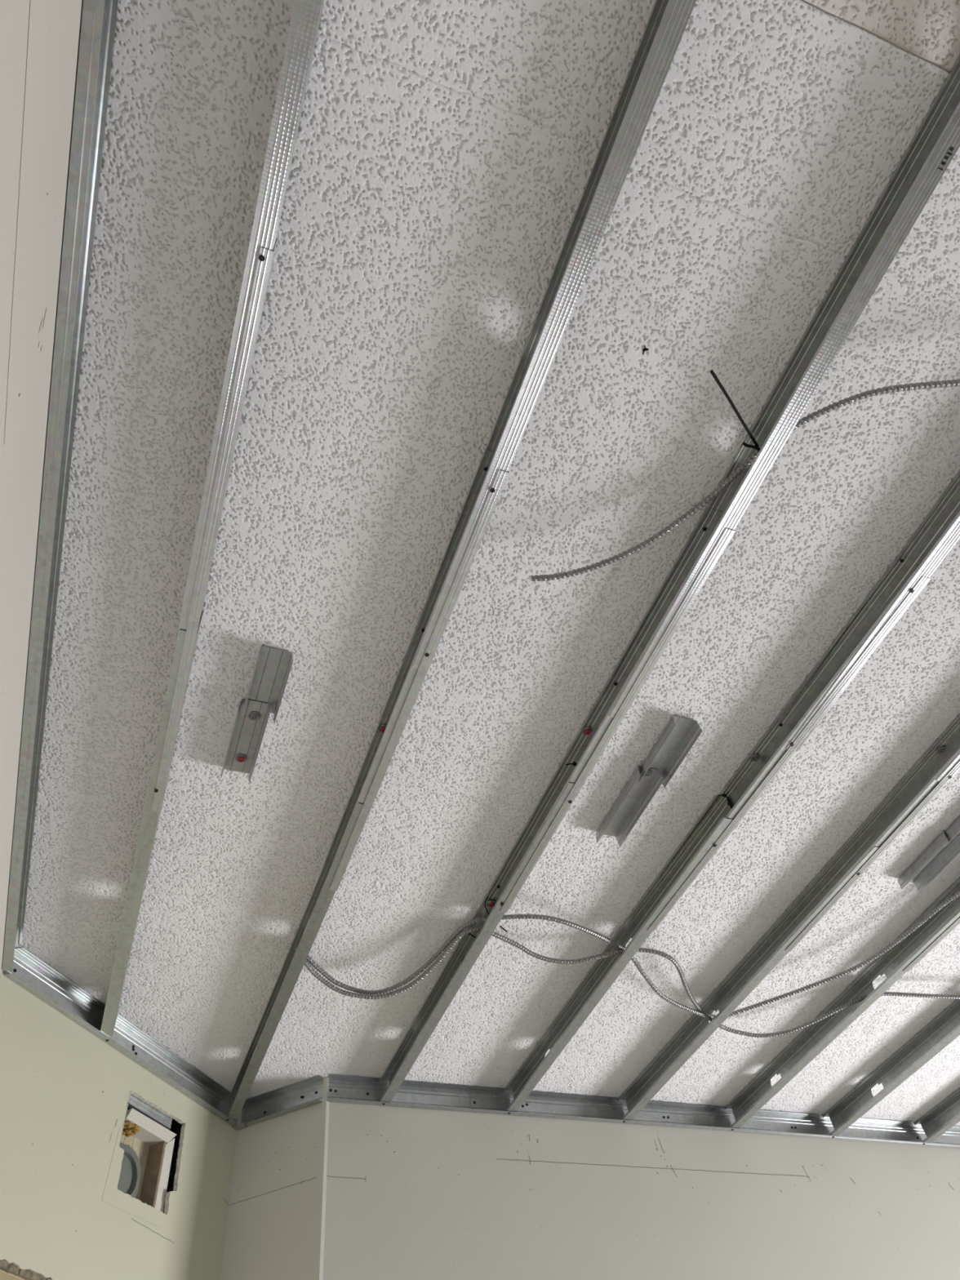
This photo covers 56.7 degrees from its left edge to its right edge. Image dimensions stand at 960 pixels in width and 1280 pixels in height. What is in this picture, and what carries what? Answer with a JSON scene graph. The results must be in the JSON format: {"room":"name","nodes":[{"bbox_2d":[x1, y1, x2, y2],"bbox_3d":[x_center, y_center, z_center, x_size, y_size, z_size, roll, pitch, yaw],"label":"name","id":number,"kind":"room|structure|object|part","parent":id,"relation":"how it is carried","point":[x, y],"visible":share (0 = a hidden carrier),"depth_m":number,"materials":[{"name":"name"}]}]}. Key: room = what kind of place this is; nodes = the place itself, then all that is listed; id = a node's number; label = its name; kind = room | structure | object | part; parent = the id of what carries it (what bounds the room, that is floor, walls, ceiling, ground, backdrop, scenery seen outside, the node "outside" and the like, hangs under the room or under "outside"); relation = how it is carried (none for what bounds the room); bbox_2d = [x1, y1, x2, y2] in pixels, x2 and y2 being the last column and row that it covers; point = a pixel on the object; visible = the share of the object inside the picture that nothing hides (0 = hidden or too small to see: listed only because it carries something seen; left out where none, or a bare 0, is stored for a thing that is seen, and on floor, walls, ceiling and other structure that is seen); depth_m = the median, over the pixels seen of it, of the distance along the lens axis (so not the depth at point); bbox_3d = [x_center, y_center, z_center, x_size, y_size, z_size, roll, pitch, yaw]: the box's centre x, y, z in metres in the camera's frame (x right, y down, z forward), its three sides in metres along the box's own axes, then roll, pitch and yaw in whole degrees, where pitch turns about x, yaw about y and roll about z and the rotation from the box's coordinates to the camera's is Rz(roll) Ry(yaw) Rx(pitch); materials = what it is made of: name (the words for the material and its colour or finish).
{"room":"building under construction","nodes":[
{"label":"building under construction","id":0,"kind":"room"},
{"bbox_2d":[0,0,83,975],"bbox_3d":[-0.136,-0.371,-0.369,0.012,2.885,5.121,13,-56,-16],"label":"wall","id":1,"kind":"structure","parent":0,"point":[40,39],"depth_m":1.10,"materials":[{"name":"beige paint"}]},
{"bbox_2d":[2,0,118,970],"bbox_3d":[-0.254,-1.200,0.743,0.023,0.072,5.088,13,-56,-16],"label":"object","id":2,"kind":"object","parent":1,"relation":"attached to","point":[99,17],"visible":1,"depth_m":1.33,"materials":[{"name":"metal"}]},
{"bbox_2d":[0,970,239,1279],"bbox_3d":[-0.800,1.943,1.301,0.013,2.885,0.966,-23,-54,10],"label":"wall","id":3,"kind":"structure","parent":0,"point":[64,1091],"depth_m":2.13,"materials":[{"name":"beige paint"}]},
{"bbox_2d":[0,1270,24,1279],"bbox_3d":[-0.986,1.349,1.887,0.076,0.036,0.600,-23,-54,10],"label":"header","id":4,"kind":"object","parent":3,"relation":"attached to","point":[4,1275],"visible":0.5,"depth_m":1.84,"materials":[{"name":"beige wood"}]},
{"bbox_2d":[0,1259,51,1279],"bbox_3d":[-0.943,1.342,1.873,0.011,0.016,0.580,-23,-54,10],"label":"torn board edge","id":5,"kind":"object","parent":3,"relation":"attached to","point":[25,1274],"visible":1,"depth_m":1.85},
{"bbox_2d":[4,946,236,1126],"bbox_3d":[-0.920,1.098,2.401,0.025,0.073,0.951,-23,-54,10],"label":"track","id":6,"kind":"object","parent":3,"relation":"attached to","point":[30,972],"visible":0.91,"depth_m":2.36,"materials":[{"name":"metal"}]},
{"bbox_2d":[117,1093,182,1213],"bbox_3d":[-0.907,1.361,2.315,0.104,0.425,0.360,-23,-54,10],"label":"wall opening","id":7,"kind":"object","parent":3,"relation":"attached to","point":[149,1141],"depth_m":2.34,"materials":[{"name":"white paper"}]},
{"bbox_3d":[-0.911,1.289,2.216,0.014,0.265,0.026,13,-56,-16],"label":"steel post","id":8,"kind":"part","parent":7,"relation":"part of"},
{"bbox_3d":[-0.898,1.248,2.376,0.015,0.034,0.220,-23,-54,10],"label":"steel rail","id":9,"kind":"part","parent":7,"relation":"part of","materials":[{"name":"silver metal"}]},
{"bbox_2d":[220,1077,324,1279],"bbox_3d":[-0.456,2.227,1.558,0.296,2.885,0.013,-22,-54,10],"label":"wall","id":10,"kind":"structure","parent":0,"point":[269,1233],"depth_m":2.45,"materials":[{"name":"grey paint"}]},
{"bbox_2d":[231,1075,323,1130],"bbox_3d":[-0.604,1.375,2.648,0.289,0.073,0.041,-22,-54,10],"label":"track","id":11,"kind":"object","parent":10,"relation":"attached to","point":[306,1093],"visible":0.96,"depth_m":2.66,"materials":[{"name":"metal"}]},
{"bbox_2d":[311,1076,329,1279],"bbox_3d":[-0.323,2.175,1.525,0.028,2.871,0.014,-3,-53,-4],"label":"trim","id":12,"kind":"structure","parent":10,"relation":"attached to","point":[322,1165],"depth_m":2.42,"materials":[{"name":"grey paint"}]},
{"bbox_2d":[14,0,959,1125],"bbox_3d":[1.771,-0.471,1.592,4.604,0.008,5.799,13,-56,-16],"label":"ceiling","id":13,"kind":"structure","parent":0,"point":[446,152],"depth_m":1.57,"materials":[{"name":"tile"}]},
{"bbox_2d":[100,0,324,1038],"bbox_3d":[-0.093,-1.034,0.887,0.040,0.072,5.372,13,-56,-16],"label":"stud","id":14,"kind":"object","parent":13,"relation":"attached to","point":[306,15],"visible":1,"depth_m":1.34,"materials":[{"name":"metal"}]},
{"bbox_2d":[219,645,293,784],"bbox_3d":[-0.446,0.156,1.768,0.075,0.034,0.338,13,-56,-16],"label":"bracket","id":15,"kind":"object","parent":13,"relation":"attached to","point":[273,666],"visible":1,"depth_m":1.77,"materials":[{"name":"metal"}]},
{"bbox_2d":[235,754,247,762],"bbox_3d":[-0.495,0.246,1.846,0.024,0.004,0.024,-23,-54,11],"label":"washer","id":16,"kind":"object","parent":15,"relation":"in","point":[238,757],"depth_m":1.84,"materials":[{"name":"red plastic"}]},
{"bbox_2d":[248,711,260,720],"bbox_3d":[-0.451,0.153,1.781,0.024,0.004,0.024,-23,-54,11],"label":"washer","id":17,"kind":"object","parent":15,"relation":"in","point":[252,716],"depth_m":1.78,"materials":[{"name":"metal"}]},
{"bbox_2d":[227,0,696,1118],"bbox_3d":[0.243,-0.812,1.096,0.059,0.072,5.712,13,-56,-16],"label":"stud","id":18,"kind":"object","parent":13,"relation":"attached to","point":[668,20],"visible":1,"depth_m":1.45,"materials":[{"name":"metal"}]},
{"bbox_2d":[377,724,386,733],"bbox_3d":[-0.198,0.183,1.835,0.024,0.004,0.024,-23,-54,11],"label":"washer","id":19,"kind":"object","parent":18,"relation":"in","point":[381,727],"depth_m":1.83,"materials":[{"name":"red plastic"}]},
{"bbox_2d":[304,926,959,1037],"bbox_3d":[0.694,1.004,2.499,2.413,0.045,0.356,13,-56,-16],"label":"cable","id":20,"kind":"object","parent":18,"relation":"attached to","point":[307,964],"visible":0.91,"depth_m":2.32,"materials":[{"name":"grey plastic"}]},
{"bbox_2d":[642,345,648,354],"bbox_3d":[0.261,-0.460,1.412,0.010,0.002,0.012,35,-64,-28],"label":"ceiling smudge","id":21,"kind":"structure","parent":13,"relation":"attached to","point":[644,349],"depth_m":1.41,"materials":[{"name":"black plastic"}]},
{"bbox_2d":[595,715,702,847],"bbox_3d":[0.371,0.325,1.995,0.075,0.034,0.384,13,-56,-16],"label":"bracket","id":22,"kind":"object","parent":13,"relation":"attached to","point":[680,735],"visible":1,"depth_m":1.99,"materials":[{"name":"metal"}]},
{"bbox_2d":[644,768,652,776],"bbox_3d":[0.374,0.297,1.991,0.024,0.004,0.024,-23,-54,11],"label":"washer","id":23,"kind":"object","parent":22,"relation":"in","point":[649,772],"depth_m":1.99,"materials":[{"name":"metal"}]},
{"bbox_2d":[379,55,959,1102],"bbox_3d":[0.664,-0.779,1.172,0.053,0.072,5.559,13,-56,-16],"label":"stud","id":24,"kind":"object","parent":13,"relation":"attached to","point":[936,141],"visible":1,"depth_m":1.57,"materials":[{"name":"metal"}]},
{"bbox_2d":[484,896,489,915],"bbox_3d":[0.020,0.655,2.172,0.014,0.014,0.076,-10,-53,1],"label":"cable tie","id":25,"kind":"object","parent":24,"relation":"attached to","point":[487,896],"visible":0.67,"depth_m":2.17,"materials":[{"name":"black plastic"}]},
{"bbox_2d":[486,900,494,906],"bbox_3d":[0.028,0.658,2.222,0.024,0.004,0.024,-23,-54,11],"label":"washer","id":26,"kind":"object","parent":24,"relation":"in","point":[489,903],"depth_m":2.22,"materials":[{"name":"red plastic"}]},
{"bbox_2d":[565,761,577,766],"bbox_3d":[0.198,0.269,1.911,0.023,0.012,0.016,-34,-57,18],"label":"cable tie","id":27,"kind":"object","parent":24,"relation":"attached to","point":[574,763],"visible":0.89,"depth_m":1.91,"materials":[{"name":"black plastic"}]},
{"bbox_2d":[582,726,593,734],"bbox_3d":[0.230,0.194,1.895,0.024,0.004,0.024,-23,-54,11],"label":"washer","id":28,"kind":"object","parent":24,"relation":"in","point":[585,730],"depth_m":1.89,"materials":[{"name":"red plastic"}]},
{"bbox_2d":[294,888,959,1018],"bbox_3d":[0.568,0.853,2.385,1.966,0.042,0.730,-12,-53,2],"label":"cable","id":29,"kind":"object","parent":24,"relation":"attached to","point":[956,894],"visible":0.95,"depth_m":2.32,"materials":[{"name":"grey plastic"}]},
{"bbox_2d":[710,369,760,452],"bbox_3d":[0.405,-0.363,1.432,0.022,0.039,0.194,-35,-57,18],"label":"cable tie","id":30,"kind":"object","parent":24,"relation":"attached to","point":[712,372],"visible":0.98,"depth_m":1.43,"materials":[{"name":"black plastic"}]},
{"bbox_2d":[530,378,959,582],"bbox_3d":[0.583,-0.321,1.498,1.081,0.030,0.164,-18,-53,7],"label":"cable","id":31,"kind":"object","parent":24,"relation":"attached to","point":[948,383],"visible":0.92,"depth_m":1.52,"materials":[{"name":"grey plastic"}]},
{"bbox_2d":[503,470,959,1111],"bbox_3d":[1.052,-0.690,1.287,0.071,0.072,5.559,13,-56,-16],"label":"stud","id":32,"kind":"object","parent":13,"relation":"attached to","point":[938,533],"visible":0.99,"depth_m":1.96,"materials":[{"name":"metal"}]},
{"bbox_2d":[718,793,729,804],"bbox_3d":[0.555,0.358,2.015,0.025,0.022,0.017,24,-60,-23],"label":"cable tie","id":33,"kind":"object","parent":32,"relation":"attached to","point":[723,795],"visible":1,"depth_m":2.02,"materials":[{"name":"black plastic"}]},
{"bbox_2d":[750,753,760,761],"bbox_3d":[0.619,0.264,1.996,0.024,0.004,0.024,-23,-54,11],"label":"washer","id":34,"kind":"object","parent":32,"relation":"in","point":[753,757],"depth_m":1.99,"materials":[{"name":"metal"}]},
{"bbox_2d":[617,714,959,1119],"bbox_3d":[1.453,-0.597,1.406,0.123,0.072,5.559,13,-56,-16],"label":"stud","id":35,"kind":"object","parent":13,"relation":"attached to","point":[940,762],"visible":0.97,"depth_m":2.31,"materials":[{"name":"metal"}]},
{"bbox_2d":[936,746,946,753],"bbox_3d":[1.059,0.252,2.040,0.024,0.004,0.024,-23,-54,11],"label":"washer","id":36,"kind":"object","parent":35,"relation":"in","point":[940,749],"depth_m":2.04,"materials":[{"name":"metal"}]},
{"bbox_2d":[724,877,959,1128],"bbox_3d":[1.812,-0.514,1.512,0.040,0.072,5.559,13,-56,-16],"label":"stud","id":37,"kind":"object","parent":13,"relation":"attached to","point":[899,960],"visible":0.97,"depth_m":2.64,"materials":[{"name":"metal"}]},
{"bbox_2d":[822,999,959,1135],"bbox_3d":[2.192,-0.427,1.625,0.038,0.071,5.559,13,-56,-16],"label":"stud","id":38,"kind":"object","parent":13,"relation":"attached to","point":[944,1028],"visible":1,"depth_m":2.91,"materials":[{"name":"metal"}]},
{"bbox_2d":[897,816,959,893],"bbox_3d":[1.184,0.511,2.236,0.073,0.034,0.346,13,-56,-16],"label":"bracket","id":39,"kind":"object","parent":13,"relation":"attached to","point":[946,846],"visible":1,"depth_m":2.27,"materials":[{"name":"metal"}]},
{"bbox_2d":[914,1088,959,1142],"bbox_3d":[2.570,-0.340,1.738,0.041,0.071,5.559,13,-56,-16],"label":"stud","id":40,"kind":"object","parent":13,"relation":"attached to","point":[946,1114],"visible":1,"depth_m":3.18,"materials":[{"name":"metal"}]},
{"bbox_2d":[323,1076,959,1279],"bbox_3d":[1.411,2.573,2.047,3.710,2.885,0.013,13,-56,-16],"label":"wall","id":41,"kind":"structure","parent":0,"point":[412,1193],"depth_m":2.68,"materials":[{"name":"grey paint"}]},
{"bbox_2d":[328,1074,473,1111],"bbox_3d":[-0.237,1.373,2.691,0.447,0.073,0.025,13,-56,-16],"label":"track","id":42,"kind":"object","parent":41,"relation":"attached to","point":[348,1089],"visible":0.99,"depth_m":2.69,"materials":[{"name":"metal"}]},
{"bbox_2d":[469,1085,959,1147],"bbox_3d":[1.487,1.771,3.203,3.233,0.073,0.025,13,-56,-16],"label":"track","id":43,"kind":"object","parent":41,"relation":"attached to","point":[483,1100],"visible":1,"depth_m":2.98,"materials":[{"name":"metal"}]}
]}

